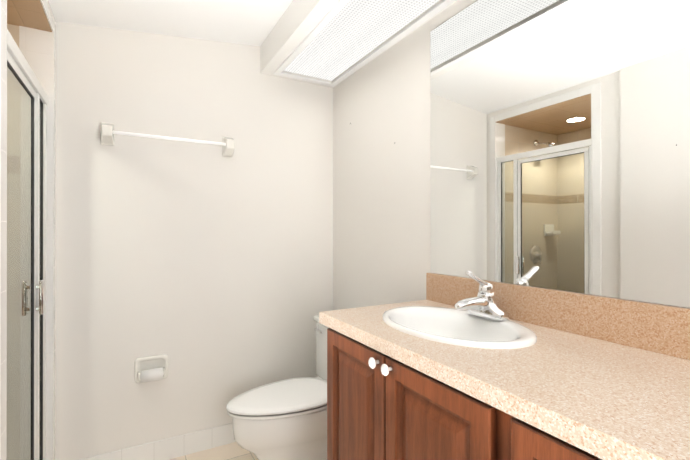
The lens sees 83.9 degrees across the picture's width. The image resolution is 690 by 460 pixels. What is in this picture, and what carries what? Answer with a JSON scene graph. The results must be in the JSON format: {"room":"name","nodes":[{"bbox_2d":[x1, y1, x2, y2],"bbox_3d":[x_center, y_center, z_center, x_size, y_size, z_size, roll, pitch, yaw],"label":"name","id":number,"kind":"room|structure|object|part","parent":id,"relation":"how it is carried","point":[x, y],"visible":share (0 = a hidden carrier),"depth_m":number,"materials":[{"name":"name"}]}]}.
{"room":"bathroom","nodes":[
{"label":"bathroom","id":0,"kind":"room"},
{"bbox_2d":[7,24,18,46],"bbox_3d":[-1.844,0.075,1.603,0.771,2.450,0.090,0,0,-29],"label":"wall","id":1,"kind":"structure","parent":0,"point":[13,30],"depth_m":1.75,"materials":[{"name":"paint"}]},
{"bbox_2d":[7,64,43,459],"bbox_3d":[-1.225,0.275,1.459,0.078,1.733,0.702,0,0,-29],"label":"shower door","id":2,"kind":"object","parent":1,"relation":"attached to","point":[19,243],"visible":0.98,"depth_m":1.42,"materials":[{"name":"clear glass"}]},
{"bbox_3d":[-1.308,0.280,1.606,0.078,0.144,0.028,0,0,-29],"label":"shower door handle","id":3,"kind":"part","parent":2,"relation":"part of","materials":[{"name":"silver metal"}]},
{"bbox_2d":[7,29,47,459],"bbox_3d":[-1.217,0.266,1.445,0.040,1.803,0.786,0,0,-29],"label":"shower door frame","id":4,"kind":"object","parent":1,"relation":"attached to","point":[18,62],"visible":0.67,"depth_m":1.63,"materials":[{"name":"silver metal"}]},
{"bbox_2d":[0,0,55,459],"bbox_3d":[-1.235,0.152,1.435,0.126,2.295,0.910,0,0,-29],"label":"trim","id":5,"kind":"structure","parent":1,"relation":"attached to","point":[37,47],"depth_m":1.79,"materials":[{"name":"paint"}]},
{"bbox_2d":[7,4,18,25],"bbox_3d":[-1.609,-0.963,1.186,0.771,0.056,0.870,0,0,-29],"label":"tile","id":6,"kind":"structure","parent":0,"point":[11,20],"depth_m":1.69,"materials":[{"name":"beige tile"}]},
{"bbox_2d":[48,0,292,45],"bbox_3d":[-0.373,-1.131,0.527,2.782,0.200,3.610,0,0,-29],"label":"ceiling","id":7,"kind":"structure","parent":0,"point":[250,22],"depth_m":1.96,"materials":[{"name":"paint"}]},
{"bbox_2d":[55,22,332,459],"bbox_3d":[-1.232,0.076,2.056,2.782,2.450,0.100,0,0,-29],"label":"wall","id":8,"kind":"structure","parent":0,"point":[207,269],"depth_m":2.17,"materials":[{"name":"paint"}]},
{"bbox_2d":[134,354,167,382],"bbox_3d":[-1.038,0.751,2.065,0.166,0.136,0.070,0,0,-29],"label":"paper holder","id":9,"kind":"object","parent":8,"relation":"attached to","point":[150,368],"visible":1,"depth_m":2.07,"materials":[{"name":"white ceramic"}]},
{"bbox_2d":[80,423,235,459],"bbox_3d":[-0.749,1.212,2.261,1.533,0.118,0.009,0,0,-29],"label":"baseboard","id":10,"kind":"structure","parent":8,"relation":"attached to","point":[186,444],"depth_m":2.14,"materials":[{"name":"white tile"}]},
{"bbox_2d":[101,122,234,156],"bbox_3d":[-0.948,-0.501,2.110,0.672,0.117,0.083,0,0,-29],"label":"towel rail","id":11,"kind":"object","parent":8,"relation":"attached to","point":[108,132],"visible":1,"depth_m":2.05,"materials":[{"name":"white ceramic"}]},
{"bbox_2d":[169,442,257,459],"bbox_3d":[-0.373,1.314,0.523,2.782,0.090,3.610,0,0,-29],"label":"floor","id":12,"kind":"structure","parent":0,"point":[233,451],"depth_m":2.18,"materials":[{"name":"tile"}]},
{"bbox_2d":[226,315,328,459],"bbox_3d":[-0.241,0.900,2.094,0.792,0.742,0.490,0,0,-29],"label":"toilet","id":13,"kind":"object","parent":12,"relation":"on","point":[286,419],"visible":0.58,"depth_m":1.94,"materials":[{"name":"white ceramic"}]},
{"bbox_3d":[-0.329,0.890,2.045,0.592,0.046,0.392,0,0,-29],"label":"seat","id":14,"kind":"part","parent":13,"relation":"part of","materials":[{"name":"plastic"}]},
{"bbox_3d":[-0.155,0.601,2.314,0.029,0.028,0.099,0,0,-29],"label":"handle","id":15,"kind":"part","parent":13,"relation":"part of","materials":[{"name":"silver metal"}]},
{"bbox_2d":[319,319,622,459],"bbox_3d":[0.554,0.816,0.901,0.588,0.908,1.660,0,0,-29],"label":"bathroom vanity","id":16,"kind":"object","parent":12,"relation":"on","point":[381,405],"depth_m":1.03,"materials":[{"name":"brown wood"}]},
{"bbox_2d":[319,299,689,459],"bbox_3d":[0.563,0.341,0.909,0.568,0.042,1.704,0,0,-29],"label":"countertop","id":17,"kind":"structure","parent":16,"relation":"on","point":[627,401],"depth_m":0.81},
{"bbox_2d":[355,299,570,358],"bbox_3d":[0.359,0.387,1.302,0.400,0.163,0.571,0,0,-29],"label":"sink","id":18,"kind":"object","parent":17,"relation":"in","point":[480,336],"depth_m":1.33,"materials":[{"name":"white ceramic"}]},
{"bbox_2d":[447,271,514,318],"bbox_3d":[0.459,0.222,1.353,0.177,0.168,0.164,0,0,-29],"label":"faucet","id":19,"kind":"object","parent":17,"relation":"on","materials":[{"name":"silver metal"}]},
{"bbox_2d":[260,0,456,87],"bbox_3d":[0.529,-1.068,1.033,0.512,0.165,3.410,0,0,-29],"label":"ceiling","id":20,"kind":"structure","parent":0,"point":[296,24],"depth_m":2.00,"materials":[{"name":"paint"}]},
{"bbox_2d":[283,0,438,80],"bbox_3d":[0.422,-1.001,1.273,0.358,0.008,2.733,0,0,-29],"label":"ceiling light","id":21,"kind":"object","parent":20,"relation":"in","point":[351,33],"visible":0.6,"depth_m":1.95,"materials":[{"name":"white plastic"}]},
{"bbox_2d":[274,0,454,86],"bbox_3d":[0.422,-0.979,1.273,0.420,0.012,2.795,0,0,-29],"label":"frame","id":22,"kind":"object","parent":20,"relation":"in","point":[335,10],"visible":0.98,"depth_m":1.97,"materials":[{"name":"white"}]},
{"bbox_2d":[333,0,689,309],"bbox_3d":[0.821,0.074,1.137,0.100,2.450,3.510,0,0,-29],"label":"wall","id":23,"kind":"structure","parent":0,"point":[381,220],"depth_m":2.10,"materials":[{"name":"paint"}]},
{"bbox_2d":[430,0,689,307],"bbox_3d":[0.807,-0.365,1.051,0.006,1.115,1.672,0,0,-29],"label":"mirror glass","id":24,"kind":"object","parent":23,"relation":"attached to","point":[559,144],"visible":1,"depth_m":1.23,"materials":[{"name":"silver mirror"}]},
{"bbox_3d":[-1.238,-1.045,1.435,0.120,0.210,0.800,0,0,-29],"label":"wall","id":25,"kind":"structure","parent":0,"visible":0},
{"bbox_2d":[7,0,51,31],"bbox_3d":[-1.238,-0.937,1.435,0.120,0.006,0.788,0,0,-29],"label":"ceiling","id":26,"kind":"structure","parent":25,"relation":"attached to","point":[29,13],"depth_m":1.66,"materials":[{"name":"beige paint"}]}
]}

